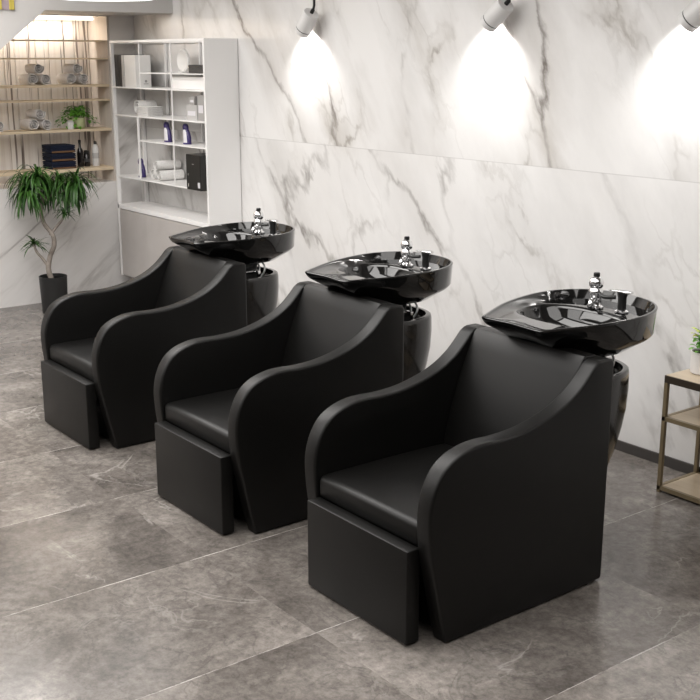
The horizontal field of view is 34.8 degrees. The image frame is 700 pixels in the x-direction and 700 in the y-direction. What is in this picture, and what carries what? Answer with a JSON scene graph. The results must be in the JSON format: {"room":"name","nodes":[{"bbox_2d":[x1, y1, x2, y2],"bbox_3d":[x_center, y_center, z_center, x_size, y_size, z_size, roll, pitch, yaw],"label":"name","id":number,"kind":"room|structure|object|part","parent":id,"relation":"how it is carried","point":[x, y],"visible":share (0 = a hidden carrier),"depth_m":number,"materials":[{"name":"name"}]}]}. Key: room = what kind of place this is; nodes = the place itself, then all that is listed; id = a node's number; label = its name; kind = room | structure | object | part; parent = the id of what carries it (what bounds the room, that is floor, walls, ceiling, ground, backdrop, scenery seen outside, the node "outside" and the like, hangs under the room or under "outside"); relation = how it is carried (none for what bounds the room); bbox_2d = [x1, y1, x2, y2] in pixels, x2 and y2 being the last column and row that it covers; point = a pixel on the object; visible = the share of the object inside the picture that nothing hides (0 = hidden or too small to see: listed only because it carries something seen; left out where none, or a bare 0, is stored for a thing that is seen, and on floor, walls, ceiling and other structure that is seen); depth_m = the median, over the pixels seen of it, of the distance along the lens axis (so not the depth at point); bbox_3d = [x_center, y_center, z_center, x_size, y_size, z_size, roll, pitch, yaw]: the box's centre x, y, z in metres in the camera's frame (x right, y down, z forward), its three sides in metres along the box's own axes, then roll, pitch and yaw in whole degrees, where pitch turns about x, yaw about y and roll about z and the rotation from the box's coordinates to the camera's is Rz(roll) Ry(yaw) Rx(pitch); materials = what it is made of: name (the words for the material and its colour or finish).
{"room":"salon","nodes":[
{"label":"salon","id":0,"kind":"room"},
{"bbox_2d":[0,14,141,307],"bbox_3d":[-4.809,-1.449,7.212,7.281,2.950,0.600,-11,18,-36],"label":"wall","id":1,"kind":"structure","parent":0,"point":[87,251],"depth_m":9.00,"materials":[{"name":"stone"}]},
{"bbox_2d":[0,0,14,9],"bbox_3d":[-2.529,-2.448,7.496,0.545,0.300,0.019,-11,18,-36],"label":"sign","id":2,"kind":"object","parent":1,"relation":"attached to","point":[4,4],"visible":1,"depth_m":7.66,"materials":[{"name":"yellow"}]},
{"bbox_2d":[0,19,95,183],"bbox_3d":[-3.513,-1.817,8.243,3.465,1.290,0.062,-11,18,-36],"label":"wall niche","id":3,"kind":"object","parent":1,"relation":"in","point":[16,150],"visible":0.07,"depth_m":8.96,"materials":[{"name":"wood"}]},
{"bbox_2d":[0,58,107,59],"bbox_3d":[-3.360,-2.078,7.961,3.436,0.012,0.225,-11,18,-36],"label":"wall shelf","id":4,"kind":"object","parent":1,"relation":"attached to","point":[0,58],"visible":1,"depth_m":8.61,"materials":[{"name":"brown wood"}]},
{"bbox_2d":[0,84,108,87],"bbox_3d":[-3.360,-1.877,8.014,3.436,0.018,0.225,-11,18,-36],"label":"wall shelf","id":5,"kind":"object","parent":1,"relation":"attached to","point":[51,85],"visible":1,"depth_m":8.67,"materials":[{"name":"brown wood"}]},
{"bbox_2d":[18,74,37,84],"bbox_3d":[-2.495,-2.098,8.643,0.079,0.079,0.200,-11,18,-36],"label":"rolled towel","id":6,"kind":"object","parent":5,"relation":"on","point":[23,78],"visible":1,"depth_m":8.60,"materials":[{"name":"fabric"}]},
{"bbox_2d":[34,74,49,84],"bbox_3d":[-2.413,-2.110,8.705,0.072,0.080,0.200,-11,18,-36],"label":"rolled towel","id":7,"kind":"object","parent":5,"relation":"on","point":[43,79],"visible":0.76,"depth_m":8.65,"materials":[{"name":"fabric"}]},
{"bbox_2d":[24,64,44,73],"bbox_3d":[-2.448,-2.182,8.659,0.082,0.074,0.200,-11,18,-36],"label":"rolled towel","id":8,"kind":"object","parent":7,"relation":"on","point":[29,68],"visible":1,"depth_m":8.61,"materials":[{"name":"fabric"}]},
{"bbox_2d":[56,73,75,83],"bbox_3d":[-2.245,-2.147,8.828,0.079,0.079,0.200,-11,18,-36],"label":"rolled towel","id":9,"kind":"object","parent":5,"relation":"on","point":[62,78],"visible":1,"depth_m":8.79,"materials":[{"name":"fabric"}]},
{"bbox_2d":[72,74,87,83],"bbox_3d":[-2.162,-2.159,8.890,0.072,0.080,0.200,-11,18,-36],"label":"rolled towel","id":10,"kind":"object","parent":5,"relation":"on","point":[80,78],"visible":0.68,"depth_m":8.84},
{"bbox_2d":[63,64,82,72],"bbox_3d":[-2.197,-2.230,8.844,0.082,0.074,0.200,-11,18,-36],"label":"rolled towel","id":11,"kind":"object","parent":10,"relation":"on","point":[67,68],"visible":0.99,"depth_m":8.80,"materials":[{"name":"fabric"}]},
{"bbox_2d":[0,98,109,102],"bbox_3d":[-3.360,-1.768,8.042,3.436,0.012,0.225,-11,18,-36],"label":"wall shelf","id":12,"kind":"object","parent":1,"relation":"attached to","point":[87,99],"visible":1,"depth_m":8.70,"materials":[{"name":"brown wood"}]},
{"bbox_2d":[0,127,111,134],"bbox_3d":[-3.360,-1.544,8.101,3.436,0.020,0.225,-11,18,-36],"label":"wall shelf","id":13,"kind":"object","parent":1,"relation":"attached to","point":[53,130],"visible":1,"depth_m":8.76,"materials":[{"name":"brown wood"}]},
{"bbox_2d":[0,121,3,131],"bbox_3d":[-2.726,-1.718,8.560,0.072,0.080,0.200,-11,18,-36],"label":"rolled towel","id":14,"kind":"object","parent":13,"relation":"on","point":[1,123],"visible":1,"depth_m":8.50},
{"bbox_2d":[19,119,38,129],"bbox_3d":[-2.507,-1.764,8.721,0.079,0.079,0.200,-11,18,-36],"label":"rolled towel","id":15,"kind":"object","parent":13,"relation":"on","point":[29,124],"visible":1,"depth_m":8.67,"materials":[{"name":"fabric"}]},
{"bbox_2d":[34,119,51,129],"bbox_3d":[-2.424,-1.776,8.783,0.072,0.080,0.200,-11,18,-36],"label":"rolled towel","id":16,"kind":"object","parent":13,"relation":"on","point":[44,124],"visible":0.75,"depth_m":8.73,"materials":[{"name":"fabric"}]},
{"bbox_2d":[26,109,45,118],"bbox_3d":[-2.459,-1.848,8.737,0.082,0.074,0.200,-11,18,-36],"label":"rolled towel","id":17,"kind":"object","parent":16,"relation":"on","point":[30,113],"visible":1,"depth_m":8.69,"materials":[{"name":"fabric"}]},
{"bbox_2d":[67,120,73,128],"bbox_3d":[-2.214,-1.784,8.844,0.054,0.068,0.054,-11,18,-36],"label":"candle jar","id":18,"kind":"object","parent":13,"relation":"on","point":[70,123],"visible":1,"depth_m":8.82,"materials":[{"name":"white"}]},
{"bbox_2d":[54,105,99,129],"bbox_3d":[-2.190,-1.867,8.944,0.224,0.187,0.354,12,19,38],"label":"potted plant","id":19,"kind":"object","parent":13,"relation":"on","point":[79,122],"visible":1,"depth_m":8.90,"materials":[{"name":"green plant"}]},
{"bbox_3d":[-2.189,-1.821,8.951,0.132,0.085,0.132,-11,18,-36],"label":"pot","id":20,"kind":"part","parent":19,"relation":"part of","materials":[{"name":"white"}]},
{"bbox_2d":[0,164,113,176],"bbox_3d":[-3.360,-1.244,8.180,3.436,0.026,0.225,-11,18,-36],"label":"wall shelf","id":21,"kind":"object","parent":1,"relation":"attached to","point":[91,167],"visible":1,"depth_m":8.86,"materials":[{"name":"brown wood"}]},
{"bbox_2d":[43,160,76,169],"bbox_3d":[-2.324,-1.485,8.931,0.209,0.061,0.183,-11,18,-36],"label":"folded towel","id":22,"kind":"object","parent":21,"relation":"on","point":[57,164],"visible":0.88,"depth_m":8.86,"materials":[{"name":"blue fabric"}]},
{"bbox_2d":[42,152,75,161],"bbox_3d":[-2.324,-1.547,8.915,0.209,0.061,0.183,-11,18,-36],"label":"folded towel","id":23,"kind":"object","parent":22,"relation":"on","point":[53,157],"visible":0.94,"depth_m":8.85,"materials":[{"name":"blue fabric"}]},
{"bbox_2d":[42,143,74,152],"bbox_3d":[-2.324,-1.609,8.898,0.209,0.061,0.183,-11,18,-36],"label":"folded towel","id":24,"kind":"object","parent":23,"relation":"on","point":[62,147],"visible":1,"depth_m":8.84,"materials":[{"name":"blue fabric"}]},
{"bbox_2d":[77,140,83,166],"bbox_3d":[-2.186,-1.594,9.039,0.052,0.215,0.052,-11,18,-36],"label":"bottle","id":25,"kind":"object","parent":21,"relation":"on","point":[80,156],"visible":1,"depth_m":9.03,"materials":[{"name":"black glass"}]},
{"bbox_2d":[84,150,89,166],"bbox_3d":[-2.142,-1.561,9.082,0.050,0.130,0.050,-11,18,-36],"label":"bottle","id":26,"kind":"object","parent":21,"relation":"on","point":[86,152],"visible":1,"depth_m":9.06,"materials":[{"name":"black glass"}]},
{"bbox_2d":[92,141,99,165],"bbox_3d":[-2.079,-1.607,9.120,0.058,0.200,0.058,-11,18,-36],"label":"bottle","id":27,"kind":"object","parent":21,"relation":"on","point":[95,149],"visible":1,"depth_m":9.10,"materials":[{"name":"white"}]},
{"bbox_2d":[11,39,106,41],"bbox_3d":[-3.360,-2.209,7.927,3.436,0.010,0.225,-11,18,-36],"label":"wall shelf","id":28,"kind":"object","parent":1,"relation":"attached to","point":[12,39],"visible":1,"depth_m":8.69,"materials":[{"name":"brown wood"}]},
{"bbox_2d":[36,16,92,19],"bbox_3d":[-3.432,-2.407,7.997,3.385,0.020,0.080,-11,18,-36],"label":"light strip","id":29,"kind":"object","parent":1,"relation":"attached to","point":[38,17],"visible":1,"depth_m":8.82,"materials":[{"name":"white"}]},
{"bbox_2d":[0,0,172,49],"bbox_3d":[-2.601,-2.343,7.906,2.680,1.569,0.654,-11,18,-36],"label":"ceiling","id":30,"kind":"structure","parent":1,"relation":"attached to","point":[12,22],"depth_m":7.95,"materials":[{"name":"grey paint"}]},
{"bbox_2d":[87,17,115,180],"bbox_3d":[-2.024,-2.042,9.104,0.017,1.290,0.356,-11,18,-36],"label":"trim","id":31,"kind":"structure","parent":1,"relation":"attached to","point":[98,28],"depth_m":9.07,"materials":[{"name":"wood"}]},
{"bbox_2d":[0,303,699,699],"bbox_3d":[-1.336,1.173,3.220,7.301,0.100,12.100,-11,18,-36],"label":"floor","id":32,"kind":"structure","parent":0,"point":[110,589],"depth_m":3.97,"materials":[{"name":"tile"}]},
{"bbox_2d":[3,164,99,313],"bbox_3d":[-2.249,-0.846,8.475,0.653,1.144,0.674,-11,18,-36],"label":"floor plant","id":33,"kind":"object","parent":32,"relation":"on","point":[53,286],"visible":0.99,"depth_m":8.35,"materials":[{"name":"green plant"}]},
{"bbox_3d":[-2.274,-0.430,8.578,0.212,0.288,0.212,-11,18,-36],"label":"pot","id":34,"kind":"part","parent":33,"relation":"part of","materials":[{"name":"black"}]},
{"bbox_2d":[41,246,246,448],"bbox_3d":[-1.114,-0.042,5.948,0.905,0.868,0.702,-11,18,-36],"label":"chair","id":35,"kind":"object","parent":32,"relation":"on","point":[103,349],"visible":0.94,"depth_m":5.74,"materials":[{"name":"black leather"}]},
{"bbox_2d":[50,337,94,380],"bbox_3d":[-1.177,0.016,5.913,0.644,0.085,0.559,-11,18,-36],"label":"seat cushion","id":36,"kind":"object","parent":35,"relation":"on","point":[74,353],"depth_m":5.80,"materials":[{"name":"black leather"}]},
{"bbox_3d":[-1.291,-0.109,6.201,0.868,0.862,0.071,-11,18,-36],"label":"panel","id":37,"kind":"part","parent":35,"relation":"part of","materials":[{"name":"black leather"}]},
{"bbox_3d":[-0.907,0.018,5.716,0.868,0.862,0.070,-11,18,-36],"label":"panel","id":38,"kind":"part","parent":35,"relation":"part of","materials":[{"name":"black leather"}]},
{"bbox_3d":[-0.855,-0.237,6.101,0.246,0.568,0.560,-11,18,-36],"label":"backrest","id":39,"kind":"part","parent":35,"relation":"part of","materials":[{"name":"black leather"}]},
{"bbox_2d":[109,38,241,278],"bbox_3d":[-1.337,-1.312,8.508,0.274,2.030,1.462,-11,18,-36],"label":"shelving unit","id":40,"kind":"object","parent":32,"relation":"on","point":[145,227],"visible":0.7,"depth_m":8.09,"materials":[{"name":"white paint"}]},
{"bbox_2d":[114,55,118,86],"bbox_3d":[-1.755,-2.209,8.823,0.200,0.244,0.058,-11,18,-36],"label":"ring binder","id":41,"kind":"object","parent":40,"relation":"on","point":[115,56],"visible":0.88,"depth_m":8.76,"materials":[{"name":"grey"}]},
{"bbox_3d":[-1.869,-1.510,8.970,0.026,1.838,0.026,-11,18,-36],"label":"post","id":42,"kind":"part","parent":40,"relation":"part of","materials":[{"name":"white paint"}]},
{"bbox_2d":[118,55,122,86],"bbox_3d":[-1.719,-2.197,8.777,0.200,0.244,0.053,-11,18,-36],"label":"ring binder","id":43,"kind":"object","parent":40,"relation":"on","point":[119,56],"visible":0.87,"depth_m":8.72,"materials":[{"name":"grey"}]},
{"bbox_2d":[121,55,124,86],"bbox_3d":[-1.715,-2.180,8.717,0.130,0.240,0.042,-11,18,-36],"label":"ring binder","id":44,"kind":"object","parent":40,"relation":"on","point":[122,56],"visible":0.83,"depth_m":8.67,"materials":[{"name":"grey"}]},
{"bbox_3d":[-1.774,-2.429,8.809,0.235,0.022,0.018,-11,18,-36],"label":"rail","id":45,"kind":"part","parent":40,"relation":"part of","materials":[{"name":"white paint"}]},
{"bbox_3d":[-1.721,-0.838,8.936,0.010,0.535,0.467,-11,18,-36],"label":"door","id":46,"kind":"part","parent":40,"relation":"part of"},
{"bbox_2d":[124,55,151,86],"bbox_3d":[-1.641,-2.155,8.623,0.130,0.240,0.186,-11,18,-36],"label":"ring binder","id":47,"kind":"object","parent":40,"relation":"on","point":[131,62],"visible":0.95,"depth_m":8.56,"materials":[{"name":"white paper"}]},
{"bbox_3d":[-1.585,-2.141,8.399,0.007,0.327,0.007,-11,18,-36],"label":"post","id":48,"kind":"part","parent":40,"relation":"part of","materials":[{"name":"white paint"}]},
{"bbox_3d":[-1.627,-1.555,8.617,0.014,0.469,0.014,-11,18,-36],"label":"post","id":49,"kind":"part","parent":40,"relation":"part of","materials":[{"name":"white paint"}]},
{"bbox_2d":[138,158,145,177],"bbox_3d":[-1.642,-1.438,8.804,0.056,0.148,0.093,-11,18,-36],"label":"shampoo bottle","id":50,"kind":"object","parent":40,"relation":"on","point":[143,170],"visible":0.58,"depth_m":8.78,"materials":[{"name":"blue plastic"}]},
{"bbox_3d":[-1.674,-1.548,9.114,0.026,1.838,0.026,-11,18,-36],"label":"post","id":51,"kind":"part","parent":40,"relation":"part of","materials":[{"name":"white paint"}]},
{"bbox_2d":[134,100,156,111],"bbox_3d":[-1.596,-1.895,8.716,0.150,0.107,0.102,-11,18,-36],"label":"rolled towel","id":52,"kind":"object","parent":40,"relation":"on","point":[137,102],"visible":0.58,"depth_m":8.69,"materials":[{"name":"fabric"}]},
{"bbox_2d":[138,113,162,116],"bbox_3d":[-1.531,-1.806,8.558,0.134,0.024,0.170,-11,18,-36],"label":"folded towel","id":53,"kind":"object","parent":40,"relation":"on","point":[139,114],"visible":0.94,"depth_m":8.49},
{"bbox_2d":[137,109,162,112],"bbox_3d":[-1.531,-1.830,8.552,0.134,0.024,0.170,-11,18,-36],"label":"folded towel","id":54,"kind":"object","parent":53,"relation":"on","point":[138,110],"visible":0.91,"depth_m":8.50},
{"bbox_2d":[137,106,162,109],"bbox_3d":[-1.531,-1.854,8.545,0.134,0.024,0.170,-11,18,-36],"label":"folded towel","id":55,"kind":"object","parent":54,"relation":"on","point":[138,107],"visible":1,"depth_m":8.50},
{"bbox_3d":[-1.442,-2.268,8.188,0.018,0.018,1.440,-11,18,-36],"label":"rail","id":56,"kind":"part","parent":40,"relation":"part of","materials":[{"name":"white paint"}]},
{"bbox_3d":[-1.335,-1.953,8.344,0.267,0.010,1.422,-11,18,-36],"label":"shelf","id":57,"kind":"part","parent":40,"relation":"part of","materials":[{"name":"white paint"}]},
{"bbox_3d":[-1.335,-1.746,8.398,0.267,0.011,1.422,-11,18,-36],"label":"shelf","id":58,"kind":"part","parent":40,"relation":"part of","materials":[{"name":"white paint"}]},
{"bbox_3d":[-1.437,-0.744,8.576,0.010,0.535,0.467,-11,18,-36],"label":"door","id":59,"kind":"part","parent":40,"relation":"part of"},
{"bbox_3d":[-1.335,-1.282,8.519,0.267,0.011,1.422,-11,18,-36],"label":"shelf","id":60,"kind":"part","parent":40,"relation":"part of","materials":[{"name":"white paint"}]},
{"bbox_2d":[150,169,176,178],"bbox_3d":[-1.438,-1.368,8.649,0.200,0.073,0.076,-11,18,-36],"label":"rolled towel","id":61,"kind":"object","parent":40,"relation":"on","point":[153,173],"visible":0.4,"depth_m":8.59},
{"bbox_2d":[153,160,180,169],"bbox_3d":[-1.408,-1.426,8.597,0.200,0.071,0.078,-11,18,-36],"label":"rolled towel","id":62,"kind":"object","parent":61,"relation":"on","point":[166,164],"visible":1,"depth_m":8.56,"materials":[{"name":"fabric"}]},
{"bbox_3d":[-1.421,-1.867,8.694,0.018,1.008,0.020,-11,18,-36],"label":"post","id":63,"kind":"part","parent":40,"relation":"part of","materials":[{"name":"white paint"}]},
{"bbox_2d":[163,122,172,141],"bbox_3d":[-1.368,-1.638,8.382,0.056,0.148,0.093,-11,18,-36],"label":"shampoo bottle","id":64,"kind":"object","parent":40,"relation":"on","point":[167,132],"visible":1,"depth_m":8.36,"materials":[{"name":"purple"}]},
{"bbox_2d":[157,169,183,180],"bbox_3d":[-1.378,-1.343,8.574,0.200,0.077,0.070,-11,20,-36],"label":"rolled towel","id":65,"kind":"object","parent":40,"relation":"on","point":[164,175],"visible":1,"depth_m":8.54,"materials":[{"name":"fabric"}]},
{"bbox_3d":[-1.242,-2.305,8.337,0.018,0.022,1.440,-11,18,-36],"label":"rail","id":66,"kind":"part","parent":40,"relation":"part of","materials":[{"name":"white paint"}]},
{"bbox_3d":[-1.190,-2.014,8.132,0.267,0.008,0.945,-11,18,-36],"label":"shelf","id":67,"kind":"part","parent":40,"relation":"part of","materials":[{"name":"white paint"}]},
{"bbox_3d":[-1.214,-1.532,8.291,0.267,0.011,1.025,-11,18,-36],"label":"shelf","id":68,"kind":"part","parent":40,"relation":"part of","materials":[{"name":"white paint"}]},
{"bbox_3d":[-1.290,-1.710,8.117,0.010,1.020,0.009,-11,18,-36],"label":"post","id":69,"kind":"part","parent":40,"relation":"part of","materials":[{"name":"white paint"}]},
{"bbox_2d":[177,49,189,72],"bbox_3d":[-1.224,-2.124,8.196,0.060,0.172,0.168,-11,18,-36],"label":"round ornament","id":70,"kind":"object","parent":40,"relation":"on","point":[183,60],"visible":0.98,"depth_m":8.19,"materials":[{"name":"white ceramic"}]},
{"bbox_2d":[182,123,191,144],"bbox_3d":[-1.192,-1.580,8.159,0.056,0.148,0.093,-11,18,-36],"label":"shampoo bottle","id":71,"kind":"object","parent":40,"relation":"on","point":[186,133],"visible":1,"depth_m":8.14,"materials":[{"name":"blue plastic"}]},
{"bbox_2d":[172,76,203,89],"bbox_3d":[-1.065,-1.920,8.018,0.204,0.090,0.534,-11,18,-36],"label":"storage box","id":72,"kind":"object","parent":40,"relation":"on","point":[178,82],"visible":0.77,"depth_m":7.97,"materials":[{"name":"white paint"}]},
{"bbox_3d":[-1.065,-1.951,8.009,0.204,0.025,0.534,-11,18,-36],"label":"lid","id":73,"kind":"part","parent":72,"relation":"part of","materials":[{"name":"white paint"}]},
{"bbox_3d":[-1.153,-0.650,8.217,0.010,0.535,0.467,-11,18,-36],"label":"door","id":74,"kind":"part","parent":40,"relation":"part of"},
{"bbox_2d":[186,104,197,120],"bbox_3d":[-1.113,-1.702,7.994,0.051,0.107,0.155,-11,18,-36],"label":"carton","id":75,"kind":"object","parent":40,"relation":"on","point":[191,110],"visible":0.74,"depth_m":7.97,"materials":[{"name":"grey"}]},
{"bbox_2d":[190,97,197,104],"bbox_3d":[-1.107,-1.779,7.966,0.051,0.056,0.065,-11,18,-36],"label":"carton","id":76,"kind":"object","parent":75,"relation":"on","point":[193,100],"visible":0.79,"depth_m":7.94,"materials":[{"name":"grey"}]},
{"bbox_2d":[188,65,202,72],"bbox_3d":[-0.992,-2.000,7.944,0.150,0.058,0.384,-11,18,-36],"label":"storage box","id":77,"kind":"object","parent":40,"relation":"on","point":[192,68],"visible":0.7,"depth_m":7.96,"materials":[{"name":"grey"}]},
{"bbox_3d":[-0.992,-2.020,7.939,0.149,0.016,0.384,-11,18,-36],"label":"lid","id":78,"kind":"part","parent":77,"relation":"part of","materials":[{"name":"grey"}]},
{"bbox_2d":[186,153,206,190],"bbox_3d":[-1.034,-1.273,7.971,0.203,0.250,0.200,-11,18,-36],"label":"case","id":79,"kind":"object","parent":40,"relation":"on","point":[195,162],"visible":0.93,"depth_m":7.88,"materials":[{"name":"black"}]},
{"bbox_2d":[197,95,204,120],"bbox_3d":[-1.033,-1.710,7.883,0.051,0.180,0.090,-11,18,-36],"label":"carton","id":80,"kind":"object","parent":40,"relation":"on","point":[200,98],"visible":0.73,"depth_m":7.87,"materials":[{"name":"grey"}]},
{"bbox_3d":[-1.100,-1.755,8.292,0.016,1.020,0.012,-11,18,-36],"label":"post","id":81,"kind":"part","parent":40,"relation":"part of","materials":[{"name":"white paint"}]},
{"bbox_3d":[-0.898,-1.168,7.955,0.271,2.030,0.022,-11,18,-36],"label":"panel","id":82,"kind":"part","parent":40,"relation":"part of","materials":[{"name":"white paint"}]},
{"bbox_2d":[169,208,294,325],"bbox_3d":[-0.640,-0.241,6.291,0.663,1.081,0.548,-11,18,-36],"label":"basin","id":83,"kind":"object","parent":32,"relation":"on","point":[256,242],"visible":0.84,"depth_m":6.12,"materials":[{"name":"black ceramic"}]},
{"bbox_3d":[-0.640,-0.582,6.202,0.663,0.180,0.548,-11,18,-36],"label":"bowl","id":84,"kind":"part","parent":83,"relation":"part of","materials":[{"name":"black ceramic"}]},
{"bbox_2d":[251,208,268,233],"bbox_3d":[-0.508,-0.722,6.269,0.100,0.141,0.137,-11,18,-36],"label":"tap","id":85,"kind":"object","parent":83,"relation":"on","point":[258,214],"depth_m":6.28,"materials":[{"name":"silver metal"}]},
{"bbox_2d":[154,281,403,534],"bbox_3d":[-0.334,0.221,4.945,0.905,0.868,0.702,-11,18,-36],"label":"chair","id":86,"kind":"object","parent":32,"relation":"on","point":[237,411],"visible":0.94,"depth_m":4.76,"materials":[{"name":"black leather"}]},
{"bbox_2d":[165,388,239,452],"bbox_3d":[-0.397,0.278,4.910,0.644,0.085,0.559,-11,18,-36],"label":"seat cushion","id":87,"kind":"object","parent":86,"relation":"on","point":[204,413],"depth_m":4.82,"materials":[{"name":"black leather"}]},
{"bbox_3d":[-0.511,0.153,5.198,0.868,0.862,0.071,-11,18,-36],"label":"panel","id":88,"kind":"part","parent":86,"relation":"part of","materials":[{"name":"black leather"}]},
{"bbox_3d":[-0.128,0.281,4.713,0.868,0.862,0.070,-11,18,-36],"label":"panel","id":89,"kind":"part","parent":86,"relation":"part of","materials":[{"name":"black leather"}]},
{"bbox_3d":[-0.075,0.026,5.098,0.246,0.568,0.560,-11,18,-36],"label":"backrest","id":90,"kind":"part","parent":86,"relation":"part of","materials":[{"name":"black leather"}]},
{"bbox_2d":[305,236,452,380],"bbox_3d":[0.146,0.019,5.296,0.663,1.081,0.548,-11,18,-36],"label":"basin","id":91,"kind":"object","parent":32,"relation":"on","point":[403,277],"visible":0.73,"depth_m":5.15,"materials":[{"name":"black ceramic"}]},
{"bbox_3d":[0.146,-0.322,5.207,0.663,0.180,0.548,-11,18,-36],"label":"bowl","id":92,"kind":"part","parent":91,"relation":"part of","materials":[{"name":"black ceramic"}]},
{"bbox_2d":[398,236,420,266],"bbox_3d":[0.278,-0.461,5.274,0.100,0.141,0.137,-11,18,-36],"label":"tap","id":93,"kind":"object","parent":91,"relation":"on","point":[406,245],"depth_m":5.29,"materials":[{"name":"silver metal"}]},
{"bbox_2d":[305,323,613,644],"bbox_3d":[0.372,0.445,4.088,0.905,0.868,0.702,-11,18,-36],"label":"chair","id":94,"kind":"object","parent":32,"relation":"on","point":[465,494],"visible":1,"depth_m":3.94,"materials":[{"name":"black leather"}]},
{"bbox_2d":[320,443,452,545],"bbox_3d":[0.310,0.502,4.053,0.644,0.085,0.559,-11,18,-36],"label":"seat cushion","id":95,"kind":"object","parent":94,"relation":"on","point":[383,488],"depth_m":3.99,"materials":[{"name":"black leather"}]},
{"bbox_3d":[0.195,0.378,4.341,0.868,0.862,0.071,-11,18,-36],"label":"panel","id":96,"kind":"part","parent":94,"relation":"part of","materials":[{"name":"black leather"}]},
{"bbox_3d":[0.579,0.505,3.856,0.868,0.862,0.070,-11,18,-36],"label":"panel","id":97,"kind":"part","parent":94,"relation":"part of","materials":[{"name":"black leather"}]},
{"bbox_3d":[0.631,0.250,4.241,0.246,0.568,0.560,-11,18,-36],"label":"backrest","id":98,"kind":"part","parent":94,"relation":"part of","materials":[{"name":"black leather"}]},
{"bbox_2d":[482,272,657,466],"bbox_3d":[0.850,0.252,4.405,0.663,1.081,0.548,-11,18,-36],"label":"basin","id":99,"kind":"object","parent":32,"relation":"on","point":[595,320],"visible":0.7,"depth_m":4.29,"materials":[{"name":"black ceramic"}]},
{"bbox_3d":[0.850,-0.088,4.316,0.663,0.180,0.548,-11,18,-36],"label":"bowl","id":100,"kind":"part","parent":99,"relation":"part of","materials":[{"name":"black ceramic"}]},
{"bbox_2d":[587,272,615,308],"bbox_3d":[0.983,-0.228,4.383,0.100,0.141,0.137,-11,18,-36],"label":"tap","id":101,"kind":"object","parent":99,"relation":"on","point":[596,282],"depth_m":4.40,"materials":[{"name":"silver metal"}]},
{"bbox_2d":[656,369,699,503],"bbox_3d":[1.677,0.411,4.849,0.287,0.549,0.580,-11,18,-36],"label":"metal rack","id":102,"kind":"object","parent":32,"relation":"on","point":[687,486],"visible":1,"depth_m":4.97,"materials":[{"name":"brown metal"}]},
{"bbox_3d":[1.400,0.392,4.990,0.018,0.514,0.018,-11,18,-36],"label":"leg","id":103,"kind":"part","parent":102,"relation":"part of","materials":[{"name":"brown metal"}]},
{"bbox_3d":[1.677,0.655,4.913,0.287,0.020,0.580,-11,18,-36],"label":"frame","id":104,"kind":"part","parent":102,"relation":"part of","materials":[{"name":"brown metal"}]},
{"bbox_3d":[1.677,0.340,4.830,0.287,0.020,0.580,-11,18,-36],"label":"frame","id":105,"kind":"part","parent":102,"relation":"part of","materials":[{"name":"wood"}]},
{"bbox_3d":[1.677,0.163,4.784,0.287,0.033,0.580,-11,18,-36],"label":"frame","id":106,"kind":"part","parent":102,"relation":"part of","materials":[{"name":"wood"}]},
{"bbox_2d":[664,473,699,497],"bbox_3d":[1.677,0.653,4.912,0.251,0.012,0.544,-11,18,-36],"label":"shelf","id":107,"kind":"object","parent":102,"relation":"attached to","point":[688,485],"depth_m":5.03,"materials":[{"name":"wood"}]},
{"bbox_2d":[668,407,699,425],"bbox_3d":[1.677,0.338,4.830,0.251,0.012,0.544,-11,18,-36],"label":"shelf","id":108,"kind":"object","parent":102,"relation":"attached to","point":[689,416],"depth_m":4.95,"materials":[{"name":"wood"}]},
{"bbox_2d":[689,327,699,374],"bbox_3d":[1.562,0.004,4.917,0.149,0.203,0.133,-11,18,-36],"label":"potted plant","id":109,"kind":"object","parent":102,"relation":"on","point":[695,352],"visible":1,"depth_m":4.91,"materials":[{"name":"green plant"}]},
{"bbox_3d":[1.559,0.053,4.935,0.106,0.100,0.106,-11,18,-36],"label":"pot","id":110,"kind":"part","parent":109,"relation":"part of","materials":[{"name":"white"}]},
{"bbox_3d":[1.614,0.351,5.148,0.018,0.514,0.018,-11,18,-36],"label":"leg","id":111,"kind":"part","parent":102,"relation":"part of","materials":[{"name":"brown metal"}]},
{"bbox_2d":[133,0,699,466],"bbox_3d":[1.652,-0.858,4.955,0.150,2.950,12.155,-11,18,-36],"label":"wall","id":112,"kind":"structure","parent":0,"point":[557,146],"depth_m":6.07,"materials":[{"name":"stone"}]},
{"bbox_2d":[615,440,699,473],"bbox_3d":[2.218,0.765,4.477,0.012,0.052,9.880,-11,18,-36],"label":"baseboard","id":113,"kind":"structure","parent":112,"relation":"attached to","point":[634,450],"depth_m":5.42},
{"bbox_3d":[-1.264,-1.792,2.501,7.481,0.100,12.100,-11,18,-36],"label":"ceiling","id":114,"kind":"structure","parent":0,"visible":0},
{"bbox_2d":[76,0,146,0],"bbox_3d":[-1.475,-2.455,6.611,0.670,0.715,0.670,-11,18,-36],"label":"pendant light","id":115,"kind":"object","parent":114,"relation":"hanging from","point":[76,0],"visible":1,"depth_m":6.90,"materials":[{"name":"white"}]},
{"bbox_2d":[295,0,317,37],"bbox_3d":[-0.270,-2.403,6.867,0.100,0.930,0.178,-11,18,-36],"label":"spot lamp","id":116,"kind":"object","parent":114,"relation":"hanging from","point":[304,27],"visible":1,"depth_m":6.92,"materials":[{"name":"white"}]},
{"bbox_3d":[-0.230,-2.457,6.799,0.024,0.790,0.046,-11,18,-36],"label":"stem","id":117,"kind":"part","parent":116,"relation":"part of","materials":[{"name":"black"}]},
{"bbox_2d":[480,0,513,31],"bbox_3d":[0.750,-2.068,5.575,0.100,0.923,0.192,-11,18,-36],"label":"spot lamp","id":118,"kind":"object","parent":114,"relation":"hanging from","point":[499,10],"visible":1,"depth_m":5.63,"materials":[{"name":"white"}]},
{"bbox_2d":[678,0,699,31],"bbox_3d":[1.489,-1.813,4.643,0.100,0.945,0.192,-11,18,-36],"label":"spot lamp","id":119,"kind":"object","parent":114,"relation":"hanging from","point":[689,18],"visible":1,"depth_m":4.74,"materials":[{"name":"white"}]}
]}

